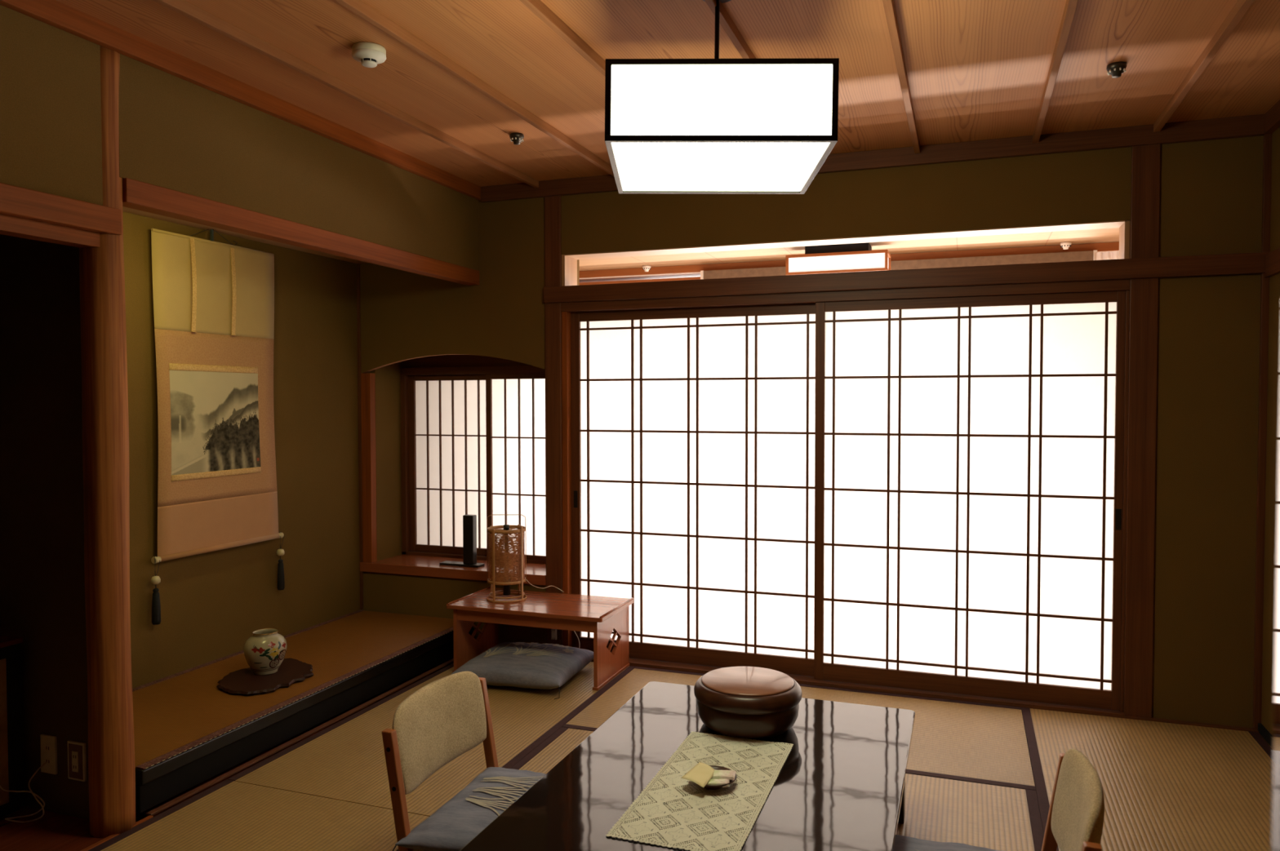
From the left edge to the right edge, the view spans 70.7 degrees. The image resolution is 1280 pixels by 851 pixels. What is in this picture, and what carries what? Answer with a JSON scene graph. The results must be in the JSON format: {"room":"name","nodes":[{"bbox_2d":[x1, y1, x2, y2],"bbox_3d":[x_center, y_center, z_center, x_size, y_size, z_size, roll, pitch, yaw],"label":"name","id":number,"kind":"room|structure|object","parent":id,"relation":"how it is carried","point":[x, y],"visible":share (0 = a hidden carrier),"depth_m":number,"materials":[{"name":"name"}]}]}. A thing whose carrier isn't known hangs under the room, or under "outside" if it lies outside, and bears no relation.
{"room":"traditional dwelling","nodes":[
{"label":"traditional dwelling","id":0,"kind":"room"},
{"bbox_2d":[0,234,89,820],"bbox_3d":[-2.000,0.050,2.990,0.710,2.560,0.060,1,2,20],"label":"wall partition","id":1,"kind":"structure","parent":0,"point":[42,573],"depth_m":2.95,"materials":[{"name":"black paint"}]},
{"bbox_2d":[40,734,57,774],"bbox_3d":[-1.942,1.081,2.962,0.068,0.125,0.008,1,2,20],"label":"power outlet","id":2,"kind":"object","parent":1,"relation":"attached to","point":[48,743],"visible":1,"depth_m":2.96,"materials":[{"name":"beige plastic"}]},
{"bbox_2d":[67,740,86,782],"bbox_3d":[-1.823,1.087,2.917,0.075,0.125,0.012,1,2,20],"label":"power outlet","id":3,"kind":"object","parent":1,"relation":"attached to","point":[77,751],"visible":1,"depth_m":2.91,"materials":[{"name":"beige plastic"}]},
{"bbox_2d":[71,751,78,773],"bbox_3d":[-1.825,1.087,2.913,0.026,0.066,0.002,1,2,20],"label":"socket","id":4,"kind":"object","parent":3,"relation":"attached to","point":[74,754],"depth_m":2.91,"materials":[{"name":"beige plastic"}]},
{"bbox_2d":[0,806,104,850],"bbox_3d":[-2.290,1.323,2.137,0.768,0.053,1.810,1,2,20],"label":"floor","id":5,"kind":"structure","parent":0,"point":[54,832],"depth_m":2.83,"materials":[{"name":"wood"}]},
{"bbox_2d":[0,635,24,818],"bbox_3d":[-2.300,0.991,2.708,0.345,0.575,0.675,1,2,20],"label":"base cabinet","id":6,"kind":"object","parent":5,"relation":"on","point":[11,765],"visible":1,"depth_m":2.93,"materials":[{"name":"beige wood"}]},
{"bbox_2d":[0,761,47,822],"bbox_3d":[-2.014,1.103,2.878,0.200,0.342,0.089,-1,2,-28],"label":"power cable","id":7,"kind":"object","parent":5,"relation":"on","point":[39,768],"visible":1,"depth_m":2.91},
{"bbox_2d":[79,45,135,838],"bbox_3d":[-1.667,0.054,2.814,0.126,2.440,0.126,1,2,20],"label":"pillar","id":8,"kind":"structure","parent":5,"relation":"on","point":[104,389],"depth_m":2.78,"materials":[{"name":"wood"}]},
{"bbox_2d":[0,4,479,271],"bbox_3d":[-1.805,0.066,2.398,0.080,2.560,5.300,1,2,20],"label":"wall","id":9,"kind":"structure","parent":0,"point":[177,134],"depth_m":3.06,"materials":[{"name":"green paint"}]},
{"bbox_2d":[0,213,99,248],"bbox_3d":[-1.969,-0.575,1.938,0.063,0.112,1.758,1,2,20],"label":"trim","id":10,"kind":"structure","parent":9,"relation":"attached to","point":[10,225],"depth_m":2.59,"materials":[{"name":"brown wood"}]},
{"bbox_2d":[0,182,121,235],"bbox_3d":[-1.916,-0.602,1.939,0.032,0.078,1.796,1,2,20],"label":"trim","id":11,"kind":"structure","parent":9,"relation":"attached to","point":[15,201],"depth_m":2.58,"materials":[{"name":"brown wood"}]},
{"bbox_2d":[80,815,153,850],"bbox_3d":[-1.907,1.310,2.041,0.016,0.034,1.890,1,2,20],"label":"trim","id":12,"kind":"structure","parent":9,"relation":"attached to","point":[149,817],"depth_m":2.78,"materials":[{"name":"brown wood"}]},
{"bbox_2d":[0,0,480,199],"bbox_3d":[-1.755,-1.170,2.345,0.030,0.065,5.300,1,2,20],"label":"trim","id":13,"kind":"structure","parent":9,"relation":"attached to","point":[56,14],"depth_m":3.12,"materials":[{"name":"brown wood"}]},
{"bbox_2d":[122,177,479,285],"bbox_3d":[-1.267,-0.766,3.845,0.074,0.076,2.170,1,2,20],"label":"trim","id":14,"kind":"structure","parent":9,"relation":"attached to","point":[136,194],"depth_m":3.43,"materials":[{"name":"brown wood"}]},
{"bbox_2d":[122,211,361,688],"bbox_3d":[-2.015,0.017,4.138,0.100,2.560,2.170,1,2,20],"label":"wall","id":15,"kind":"structure","parent":0,"point":[211,603],"depth_m":4.55,"materials":[{"name":"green paint"}]},
{"bbox_2d":[122,206,370,263],"bbox_3d":[-1.624,-0.897,3.991,0.720,0.025,2.130,1,2,20],"label":"ceiling","id":16,"kind":"structure","parent":0,"point":[127,210],"depth_m":4.20,"materials":[{"name":"brown wood"}]},
{"bbox_2d":[209,229,213,240],"bbox_3d":[-1.935,-0.881,4.086,0.016,0.090,0.028,1,2,20],"label":"hook","id":17,"kind":"object","parent":16,"relation":"attached to","point":[211,231],"visible":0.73,"depth_m":4.07,"materials":[{"name":"metal"}]},
{"bbox_2d":[151,228,284,564],"bbox_3d":[-1.921,-0.161,4.134,0.030,1.470,0.756,1,2,20],"label":"scroll","id":18,"kind":"object","parent":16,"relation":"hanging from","point":[214,301],"visible":1,"depth_m":4.10,"materials":[{"name":"beige fabric"}]},
{"bbox_2d":[151,555,160,625],"bbox_3d":[-2.045,0.695,3.809,0.037,0.291,0.037,1,2,20],"label":"weight","id":19,"kind":"object","parent":18,"relation":"hanging from","point":[156,606],"visible":1,"depth_m":3.80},
{"bbox_2d":[168,370,260,475],"bbox_3d":[-1.933,-0.019,4.122,0.011,0.452,0.525,1,2,19],"label":"painting","id":20,"kind":"object","parent":18,"relation":"attached to","point":[215,415],"depth_m":4.11,"materials":[{"name":"paper"}]},
{"bbox_2d":[276,532,284,590],"bbox_3d":[-1.794,0.675,4.502,0.037,0.291,0.037,1,2,20],"label":"weight","id":21,"kind":"object","parent":18,"relation":"hanging from","point":[281,582],"visible":1,"depth_m":4.49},
{"bbox_2d":[135,656,453,822],"bbox_3d":[-0.430,1.385,1.970,4.600,0.065,5.560,1,2,20],"label":"floor","id":22,"kind":"structure","parent":0,"point":[142,815],"depth_m":3.60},
{"bbox_2d":[88,779,428,850],"bbox_3d":[-1.353,1.318,2.217,0.904,0.055,1.796,1,2,20],"label":"mat","id":23,"kind":"object","parent":22,"relation":"on","point":[229,815],"visible":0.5,"depth_m":2.86,"materials":[{"name":"wicker"}]},
{"bbox_2d":[227,662,635,817],"bbox_3d":[-0.745,1.269,3.895,0.904,0.055,1.768,1,2,20],"label":"mat","id":24,"kind":"object","parent":22,"relation":"on","point":[345,761],"visible":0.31,"depth_m":3.48,"materials":[{"name":"wicker"}]},
{"bbox_2d":[450,642,593,699],"bbox_3d":[-0.550,1.162,4.396,0.557,0.131,0.544,0,2,17],"label":"floor cushion","id":25,"kind":"object","parent":24,"relation":"on","point":[532,665],"visible":0.89,"depth_m":4.24,"materials":[{"name":"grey fabric"}]},
{"bbox_2d":[446,586,633,691],"bbox_3d":[-0.491,1.049,4.511,0.830,0.352,0.446,1,2,20],"label":"writing desk","id":26,"kind":"object","parent":24,"relation":"on","point":[601,616],"visible":0.83,"depth_m":4.42,"materials":[{"name":"brown wood"}]},
{"bbox_2d":[486,514,526,603],"bbox_3d":[-0.675,0.664,4.566,0.202,0.429,0.202,1,2,20],"label":"lamp","id":27,"kind":"object","parent":26,"relation":"on","point":[505,563],"visible":1,"depth_m":4.50,"materials":[{"name":"wicker"}]},
{"bbox_2d":[526,580,564,592],"bbox_3d":[-0.494,0.827,4.665,0.204,0.086,0.025,-1,2,-22],"label":"cable","id":28,"kind":"object","parent":26,"relation":"on","point":[526,580],"visible":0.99,"depth_m":4.67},
{"bbox_2d":[510,727,593,774],"bbox_3d":[-0.211,1.302,2.719,0.899,0.055,1.819,1,2,20],"label":"mat","id":29,"kind":"object","parent":22,"relation":"on","point":[557,746],"visible":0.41,"depth_m":3.47,"materials":[{"name":"wicker"}]},
{"bbox_2d":[382,671,498,850],"bbox_3d":[-0.369,1.010,2.478,0.514,0.546,0.489,1,2,20],"label":"chair","id":30,"kind":"object","parent":29,"relation":"on","point":[449,717],"visible":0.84,"depth_m":2.51,"materials":[{"name":"fabric"}]},
{"bbox_2d":[392,767,545,850],"bbox_3d":[-0.315,1.054,2.449,0.487,0.080,0.525,0,2,18],"label":"seat cushion","id":31,"kind":"object","parent":30,"relation":"on","point":[453,826],"visible":0.46,"depth_m":2.40,"materials":[{"name":"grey fabric"}]},
{"bbox_2d":[460,681,915,850],"bbox_3d":[0.213,1.113,2.397,0.916,0.339,1.495,1,2,20],"label":"table","id":32,"kind":"object","parent":29,"relation":"on","point":[840,786],"visible":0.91,"depth_m":2.38,"materials":[{"name":"black paint"}]},
{"bbox_2d":[605,731,793,850],"bbox_3d":[0.184,0.942,2.363,0.311,0.004,0.700,1,2,20],"label":"table runner","id":33,"kind":"object","parent":32,"relation":"on","point":[719,841],"visible":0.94,"depth_m":2.27,"materials":[{"name":"fabric"}]},
{"bbox_2d":[695,765,737,790],"bbox_3d":[0.190,0.929,2.363,0.128,0.026,0.128,1,2,20],"label":"dish","id":34,"kind":"object","parent":33,"relation":"on","point":[715,767],"visible":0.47,"depth_m":2.33,"materials":[{"name":"ceramic"}]},
{"bbox_2d":[680,762,715,788],"bbox_3d":[0.155,0.913,2.362,0.073,0.007,0.144,1,2,20],"label":"paper note","id":35,"kind":"object","parent":34,"relation":"on","point":[701,774],"visible":1,"depth_m":2.35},
{"bbox_2d":[706,779,729,787],"bbox_3d":[0.199,0.924,2.327,0.064,0.016,0.033,0,2,6],"label":"wrapped snack","id":36,"kind":"object","parent":34,"relation":"in","point":[712,782],"visible":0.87,"depth_m":2.32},
{"bbox_2d":[711,770,736,781],"bbox_3d":[0.214,0.920,2.370,0.072,0.017,0.050,0,2,12],"label":"wrapped snack","id":37,"kind":"object","parent":34,"relation":"in","point":[717,775],"visible":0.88,"depth_m":2.36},
{"bbox_2d":[693,666,802,738],"bbox_3d":[0.335,0.861,2.806,0.334,0.142,0.334,1,2,20],"label":"lidded bowl","id":38,"kind":"object","parent":32,"relation":"on","point":[735,702],"visible":1,"depth_m":2.69,"materials":[{"name":"brown wood"}]},
{"bbox_2d":[561,666,1035,791],"bbox_3d":[0.675,1.269,3.845,1.798,0.055,0.896,1,2,20],"label":"mat","id":39,"kind":"object","parent":22,"relation":"on","point":[971,742],"visible":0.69,"depth_m":3.74,"materials":[{"name":"wicker"}]},
{"bbox_2d":[896,773,1044,850],"bbox_3d":[0.635,1.310,2.413,0.899,0.055,1.819,1,2,20],"label":"mat","id":40,"kind":"object","parent":22,"relation":"on","point":[992,817],"visible":0.48,"depth_m":2.94,"materials":[{"name":"wicker"}]},
{"bbox_2d":[1040,749,1104,850],"bbox_3d":[0.745,1.021,2.021,0.514,0.546,0.489,1,2,20],"label":"chair","id":41,"kind":"object","parent":40,"relation":"on","point":[1076,815],"visible":1,"depth_m":1.99,"materials":[{"name":"fabric"}]},
{"bbox_2d":[893,835,1000,850],"bbox_3d":[0.687,1.064,2.043,0.487,0.079,0.525,0,2,18],"label":"seat cushion","id":42,"kind":"object","parent":41,"relation":"on","point":[902,843],"visible":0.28,"depth_m":2.21,"materials":[{"name":"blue fabric"}]},
{"bbox_2d":[1021,707,1273,850],"bbox_3d":[1.789,1.292,2.978,0.884,0.055,1.768,1,2,20],"label":"mat","id":43,"kind":"object","parent":22,"relation":"on","point":[1166,787],"visible":0.84,"depth_m":3.23,"materials":[{"name":"wicker"}]},
{"bbox_2d":[1271,423,1279,850],"bbox_3d":[0.337,0.411,0.401,0.220,1.860,0.300,1,2,20],"label":"mirror","id":44,"kind":"object","parent":22,"relation":"on","point":[1276,770],"visible":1,"depth_m":0.53,"materials":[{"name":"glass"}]},
{"bbox_2d":[368,361,401,561],"bbox_3d":[-1.498,0.178,5.325,0.088,1.450,0.315,1,2,20],"label":"wall","id":45,"kind":"structure","parent":0,"point":[388,384],"depth_m":5.27,"materials":[{"name":"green paint"}]},
{"bbox_2d":[400,375,409,555],"bbox_3d":[-1.403,0.236,5.412,0.032,1.075,0.060,1,2,20],"label":"trim","id":46,"kind":"structure","parent":45,"relation":"attached to","point":[403,379],"depth_m":5.39,"materials":[{"name":"brown wood"}]},
{"bbox_2d":[439,560,484,568],"bbox_3d":[-0.997,0.777,5.047,0.250,0.013,0.070,1,2,20],"label":"tray","id":47,"kind":"object","parent":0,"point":[465,563],"depth_m":5.02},
{"bbox_2d":[56,0,1279,186],"bbox_3d":[-0.072,-1.218,1.734,3.810,0.060,5.500,1,2,20],"label":"ceiling","id":48,"kind":"structure","parent":0,"point":[976,69],"depth_m":3.00,"materials":[{"name":"brown wood"}]},
{"bbox_2d":[153,0,538,187],"bbox_3d":[-1.432,-1.182,2.214,0.022,0.034,5.275,1,2,20],"label":"trim","id":49,"kind":"structure","parent":48,"relation":"attached to","point":[183,7],"depth_m":3.13,"materials":[{"name":"brown wood"}]},
{"bbox_2d":[351,41,386,67],"bbox_3d":[-0.875,-1.192,2.914,0.108,0.056,0.108,1,2,20],"label":"smoke detector","id":50,"kind":"object","parent":48,"relation":"attached to","point":[369,54],"visible":1,"depth_m":2.88,"materials":[{"name":"beige plastic"}]},
{"bbox_2d":[509,133,524,145],"bbox_3d":[-0.528,-1.227,3.867,0.062,0.041,0.062,1,2,20],"label":"sensor","id":51,"kind":"object","parent":48,"relation":"attached to","point":[516,138],"visible":1,"depth_m":3.85,"materials":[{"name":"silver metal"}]},
{"bbox_2d":[604,0,839,194],"bbox_3d":[0.215,-0.966,2.540,0.582,0.490,0.582,1,2,2],"label":"pendant lamp","id":52,"kind":"object","parent":48,"relation":"hanging from","point":[716,126],"visible":0.99,"depth_m":2.27,"materials":[{"name":"black paint"}]},
{"bbox_2d":[1106,61,1126,78],"bbox_3d":[1.621,-1.207,3.068,0.062,0.041,0.062,1,2,20],"label":"sensor","id":53,"kind":"object","parent":48,"relation":"attached to","point":[1115,69],"visible":1,"depth_m":3.05,"materials":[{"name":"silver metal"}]},
{"bbox_2d":[1106,67,1126,75],"bbox_3d":[1.621,-1.204,3.068,0.058,0.007,0.056,1,2,20],"label":"sprinkler head","id":54,"kind":"object","parent":53,"relation":"attached to","point":[1113,71],"depth_m":3.06,"materials":[{"name":"plastic"}]},
{"bbox_2d":[360,135,1263,728],"bbox_3d":[0.662,-0.014,5.099,5.700,2.560,1.460,1,2,20],"label":"wall","id":55,"kind":"structure","parent":0,"point":[1211,191],"depth_m":3.82,"materials":[{"name":"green paint"}]},
{"bbox_2d":[356,263,363,608],"bbox_3d":[-1.594,0.066,5.133,0.016,1.965,0.013,1,2,20],"label":"trim","id":56,"kind":"structure","parent":55,"relation":"attached to","point":[358,299],"depth_m":5.13,"materials":[{"name":"brown wood"}]},
{"bbox_2d":[360,373,377,563],"bbox_3d":[-1.549,0.242,5.152,0.063,1.078,0.049,1,2,20],"label":"trim","id":57,"kind":"structure","parent":55,"relation":"attached to","point":[367,380],"depth_m":5.13,"materials":[{"name":"brown wood"}]},
{"bbox_2d":[408,374,486,555],"bbox_3d":[-1.113,0.228,5.322,0.574,1.056,0.022,1,2,20],"label":"window","id":58,"kind":"structure","parent":55,"relation":"in","point":[447,443],"depth_m":5.33,"materials":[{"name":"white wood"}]},
{"bbox_2d":[360,555,546,585],"bbox_3d":[-0.999,0.808,5.091,1.170,0.053,0.300,1,2,20],"label":"board","id":59,"kind":"object","parent":55,"relation":"attached to","point":[407,565],"visible":0.61,"depth_m":5.03,"materials":[{"name":"brown wood"}]},
{"bbox_2d":[439,515,484,568],"bbox_3d":[-0.997,0.641,5.043,0.250,0.285,0.070,1,2,20],"label":"stand","id":60,"kind":"object","parent":59,"relation":"on","point":[469,522],"visible":1,"depth_m":5.01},
{"bbox_2d":[401,355,530,368],"bbox_3d":[-0.893,-0.400,5.218,1.112,0.120,0.045,1,2,20],"label":"trim","id":61,"kind":"structure","parent":55,"relation":"attached to","point":[442,361],"depth_m":5.25,"materials":[{"name":"brown wood"}]},
{"bbox_2d":[400,365,545,375],"bbox_3d":[-0.896,-0.319,5.213,1.112,0.043,0.060,1,2,20],"label":"trim","id":62,"kind":"structure","parent":55,"relation":"attached to","point":[522,369],"depth_m":5.21,"materials":[{"name":"brown wood"}]},
{"bbox_2d":[401,551,546,564],"bbox_3d":[-0.895,0.774,5.244,1.112,0.030,0.060,1,2,20],"label":"trim","id":63,"kind":"structure","parent":55,"relation":"attached to","point":[410,553],"depth_m":5.30,"materials":[{"name":"brown wood"}]},
{"bbox_2d":[334,0,613,176],"bbox_3d":[-0.990,-1.178,2.054,0.022,0.034,5.275,1,2,20],"label":"trim","id":64,"kind":"structure","parent":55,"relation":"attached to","point":[358,7],"depth_m":3.08,"materials":[{"name":"brown wood"}]},
{"bbox_2d":[485,373,546,560],"bbox_3d":[-0.630,0.234,5.118,0.538,1.056,0.022,1,2,20],"label":"window","id":65,"kind":"structure","parent":55,"relation":"in","point":[515,403],"depth_m":5.14,"materials":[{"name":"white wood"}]},
{"bbox_2d":[545,495,546,528],"bbox_3d":[-0.428,0.153,4.913,0.020,1.280,0.360,1,2,20],"label":"trim","id":66,"kind":"structure","parent":55,"relation":"attached to","point":[545,495],"depth_m":4.75,"materials":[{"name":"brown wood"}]},
{"bbox_2d":[544,195,563,645],"bbox_3d":[-0.435,0.007,4.767,0.091,2.420,0.112,1,2,20],"label":"trim","id":67,"kind":"structure","parent":55,"relation":"attached to","point":[553,224],"depth_m":4.71,"materials":[{"name":"brown wood"}]},
{"bbox_2d":[551,629,556,639],"bbox_3d":[-0.451,1.098,4.740,0.030,0.055,0.008,1,2,20],"label":"power outlet","id":68,"kind":"object","parent":55,"relation":"attached to","point":[553,632],"visible":0.95,"depth_m":4.74,"materials":[{"name":"beige plastic"}]},
{"bbox_2d":[520,0,605,75],"bbox_3d":[-0.539,-1.174,1.891,0.022,0.034,5.275,1,2,20],"label":"trim","id":69,"kind":"structure","parent":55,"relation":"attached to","point":[538,7],"depth_m":2.74,"materials":[{"name":"brown wood"}]},
{"bbox_2d":[561,311,572,647],"bbox_3d":[-0.377,0.303,4.756,0.031,1.796,0.090,1,2,20],"label":"trim","id":70,"kind":"structure","parent":55,"relation":"attached to","point":[566,316],"depth_m":4.71,"materials":[{"name":"brown wood"}]},
{"bbox_2d":[561,254,577,286],"bbox_3d":[-0.372,-0.806,4.759,0.019,0.167,0.160,1,2,20],"label":"trim","id":71,"kind":"structure","parent":55,"relation":"attached to","point":[569,265],"depth_m":4.73,"materials":[{"name":"brown wood"}]},
{"bbox_2d":[579,276,700,285],"bbox_3d":[0.875,-0.868,5.668,5.500,0.155,0.200,1,2,20],"label":"trim","id":72,"kind":"structure","parent":55,"relation":"attached to","point":[696,277],"depth_m":5.87,"materials":[{"name":"orange wood"}]},
{"bbox_2d":[570,303,815,676],"bbox_3d":[0.261,0.308,4.540,1.317,1.794,0.030,1,2,20],"label":"door","id":73,"kind":"structure","parent":55,"relation":"in","point":[693,428],"depth_m":4.52,"materials":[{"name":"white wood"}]},
{"bbox_2d":[704,0,755,58],"bbox_3d":[-0.087,-1.170,1.728,0.022,0.034,5.275,1,2,20],"label":"trim","id":74,"kind":"structure","parent":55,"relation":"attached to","point":[726,21],"depth_m":2.72,"materials":[{"name":"brown wood"}]},
{"bbox_2d":[564,220,1124,257],"bbox_3d":[0.842,-0.875,4.280,2.589,0.006,0.090,1,2,20],"label":"trim","id":75,"kind":"structure","parent":55,"relation":"attached to","point":[1118,222],"depth_m":4.20,"materials":[{"name":"brown wood"}]},
{"bbox_2d":[560,279,1129,312],"bbox_3d":[0.843,-0.646,4.287,2.628,0.127,0.110,1,2,20],"label":"trim","id":76,"kind":"structure","parent":55,"relation":"attached to","point":[1114,285],"depth_m":4.18,"materials":[{"name":"brown wood"}]},
{"bbox_2d":[573,225,1120,259],"bbox_3d":[0.878,-0.888,4.352,2.609,0.024,0.070,1,2,20],"label":"trim","id":77,"kind":"structure","parent":55,"relation":"attached to","point":[1117,226],"depth_m":4.29,"materials":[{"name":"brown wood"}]},
{"bbox_2d":[579,241,1119,283],"bbox_3d":[0.861,-0.987,5.627,5.500,0.045,0.280,1,2,20],"label":"trim","id":78,"kind":"structure","parent":55,"relation":"attached to","point":[1105,246],"depth_m":5.50,"materials":[{"name":"orange wood"}]},
{"bbox_2d":[579,249,1119,279],"bbox_3d":[0.812,-0.913,5.492,5.300,0.116,0.074,1,2,20],"label":"rail","id":79,"kind":"object","parent":55,"relation":"attached to","point":[1086,255],"visible":0.35,"depth_m":5.11,"materials":[{"name":"brown wood"}]},
{"bbox_2d":[1093,251,1119,260],"bbox_3d":[2.675,0.058,4.787,0.500,1.970,0.056,1,2,20],"label":"lace curtain","id":80,"kind":"object","parent":79,"relation":"hanging from","point":[1100,255],"visible":0.09,"depth_m":4.82,"materials":[{"name":"white fabric"}]},
{"bbox_2d":[591,657,1124,716],"bbox_3d":[0.842,1.220,4.331,2.628,0.016,0.128,1,2,20],"label":"trim","id":81,"kind":"structure","parent":55,"relation":"attached to","point":[639,662],"depth_m":4.15,"materials":[{"name":"brown wood"}]},
{"bbox_2d":[480,114,1272,202],"bbox_3d":[0.839,-1.218,4.207,3.580,0.079,0.030,1,2,20],"label":"trim","id":82,"kind":"structure","parent":55,"relation":"attached to","point":[1250,126],"depth_m":3.94,"materials":[{"name":"brown wood"}]},
{"bbox_2d":[882,0,919,153],"bbox_3d":[0.348,-1.166,1.570,0.024,0.034,5.275,1,2,20],"label":"trim","id":83,"kind":"structure","parent":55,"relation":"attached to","point":[889,5],"depth_m":3.00,"materials":[{"name":"brown wood"}]},
{"bbox_2d":[543,252,1269,302],"bbox_3d":[1.011,-0.666,4.152,3.210,0.082,0.023,1,2,20],"label":"trim","id":84,"kind":"structure","parent":55,"relation":"attached to","point":[1240,263],"depth_m":4.04,"materials":[{"name":"brown wood"}]},
{"bbox_2d":[591,661,1262,737],"bbox_3d":[0.828,1.254,4.283,3.610,0.060,0.029,1,2,20],"label":"trim","id":85,"kind":"structure","parent":55,"relation":"attached to","point":[1157,720],"depth_m":3.85,"materials":[{"name":"brown wood"}]},
{"bbox_2d":[813,290,1125,711],"bbox_3d":[1.446,0.320,4.071,1.303,1.794,0.030,1,2,20],"label":"door","id":86,"kind":"structure","parent":55,"relation":"in","point":[969,450],"depth_m":4.05,"materials":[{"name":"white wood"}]},
{"bbox_2d":[1032,0,1078,142],"bbox_3d":[0.806,-1.162,1.405,0.024,0.034,5.275,1,2,20],"label":"trim","id":87,"kind":"structure","parent":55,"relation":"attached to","point":[1070,6],"depth_m":2.98,"materials":[{"name":"brown wood"}]},
{"bbox_2d":[1119,220,1129,259],"bbox_3d":[2.082,-0.784,3.877,0.020,0.167,0.148,1,2,20],"label":"trim","id":88,"kind":"structure","parent":55,"relation":"attached to","point":[1124,230],"depth_m":3.81,"materials":[{"name":"brown wood"}]},
{"bbox_2d":[1120,290,1129,712],"bbox_3d":[2.073,0.326,3.869,0.013,1.796,0.090,1,2,20],"label":"trim","id":89,"kind":"structure","parent":55,"relation":"attached to","point":[1127,292],"depth_m":3.83,"materials":[{"name":"brown wood"}]},
{"bbox_2d":[1123,143,1160,718],"bbox_3d":[2.128,0.030,3.840,0.105,2.420,0.112,1,2,20],"label":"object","id":90,"kind":"structure","parent":55,"relation":"attached to","point":[1145,159],"depth_m":3.79,"materials":[{"name":"brown wood"}]},
{"bbox_2d":[1153,0,1254,132],"bbox_3d":[1.238,-1.158,1.248,0.024,0.034,5.275,1,2,20],"label":"trim","id":91,"kind":"structure","parent":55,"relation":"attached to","point":[1240,8],"depth_m":2.95,"materials":[{"name":"brown wood"}]},
{"bbox_2d":[1253,133,1271,730],"bbox_3d":[2.514,0.036,3.643,0.025,2.420,0.020,1,2,20],"label":"trim","id":92,"kind":"structure","parent":55,"relation":"attached to","point":[1267,151],"depth_m":3.64,"materials":[{"name":"brown wood"}]},
{"bbox_2d":[579,227,1119,271],"bbox_3d":[0.678,-1.020,5.118,5.500,0.050,1.360,1,2,20],"label":"ceiling","id":93,"kind":"structure","parent":0,"point":[1102,235],"depth_m":5.04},
{"bbox_2d":[642,265,651,271],"bbox_3d":[0.042,-0.992,5.699,0.056,0.037,0.056,1,2,20],"label":"sensor","id":94,"kind":"object","parent":93,"relation":"attached to","point":[646,268],"visible":1,"depth_m":5.68,"materials":[{"name":"white plastic"}]},
{"bbox_2d":[786,242,890,275],"bbox_3d":[1.098,-0.911,4.990,0.544,0.160,0.224,1,2,20],"label":"ceiling lamp","id":95,"kind":"object","parent":93,"relation":"attached to","point":[853,257],"visible":0.71,"depth_m":4.89,"materials":[{"name":"white"}]},
{"bbox_2d":[788,253,888,272],"bbox_3d":[1.098,-0.886,4.990,0.520,0.106,0.200,1,2,20],"label":"diffuser","id":96,"kind":"object","parent":95,"relation":"attached to","point":[806,262],"depth_m":4.89,"materials":[{"name":"white"}]},
{"bbox_2d":[1060,241,1071,249],"bbox_3d":[2.300,-0.971,4.872,0.056,0.037,0.056,1,2,20],"label":"sensor","id":97,"kind":"object","parent":93,"relation":"attached to","point":[1065,245],"visible":1,"depth_m":4.86,"materials":[{"name":"white plastic"}]},
{"bbox_2d":[1261,127,1279,750],"bbox_3d":[1.674,0.098,1.140,0.100,2.560,5.300,1,2,20],"label":"wall","id":98,"kind":"structure","parent":0,"point":[1273,353],"depth_m":3.56,"materials":[{"name":"beige paint"}]},
{"bbox_2d":[1257,723,1273,749],"bbox_3d":[1.912,1.276,1.992,0.012,0.035,3.600,1,2,20],"label":"baseboard","id":99,"kind":"structure","parent":98,"relation":"attached to","point":[1262,731],"depth_m":3.57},
{"bbox_2d":[1263,248,1279,277],"bbox_3d":[1.613,-0.567,1.132,0.020,0.090,5.280,1,2,20],"label":"trim","id":100,"kind":"structure","parent":98,"relation":"attached to","point":[1272,259],"depth_m":3.52,"materials":[{"name":"brown wood"}]},
{"bbox_2d":[1264,99,1279,133],"bbox_3d":[1.606,-1.131,1.113,0.030,0.079,5.270,1,2,20],"label":"trim","id":101,"kind":"structure","parent":98,"relation":"attached to","point":[1272,117],"depth_m":3.50,"materials":[{"name":"brown wood"}]},
{"bbox_3d":[-1.631,1.169,4.054,0.700,0.140,2.130,1,2,20],"label":"floor","id":102,"kind":"structure","parent":0,"visible":0},
{"bbox_2d":[132,609,453,769],"bbox_3d":[-1.606,1.092,4.042,0.744,0.016,2.092,1,2,20],"label":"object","id":103,"kind":"object","parent":102,"relation":"on","point":[175,714],"visible":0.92,"depth_m":3.82,"materials":[{"name":"wood"}]},
{"bbox_2d":[216,657,313,695],"bbox_3d":[-1.600,1.081,3.889,0.358,0.018,0.466,1,2,20],"label":"board","id":104,"kind":"object","parent":103,"relation":"on","point":[244,682],"visible":0.91,"depth_m":3.82,"materials":[{"name":"brown wood"}]},
{"bbox_2d":[243,628,287,675],"bbox_3d":[-1.626,0.982,3.916,0.176,0.179,0.176,1,2,20],"label":"vase","id":105,"kind":"object","parent":104,"relation":"on","point":[264,651],"visible":1,"depth_m":3.86,"materials":[{"name":"beige ceramic"}]},
{"bbox_2d":[135,623,474,813],"bbox_3d":[-1.279,1.163,3.923,0.050,0.142,2.105,1,2,20],"label":"alcove step edge","id":106,"kind":"object","parent":102,"relation":"attached to","point":[155,784],"visible":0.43,"depth_m":3.50,"materials":[{"name":"black paint"}]},
{"bbox_2d":[146,658,453,816],"bbox_3d":[-1.245,1.239,3.911,0.024,0.008,2.080,1,2,20],"label":"trim","id":107,"kind":"structure","parent":106,"relation":"attached to","point":[291,742],"depth_m":3.51,"materials":[{"name":"brown wood"}]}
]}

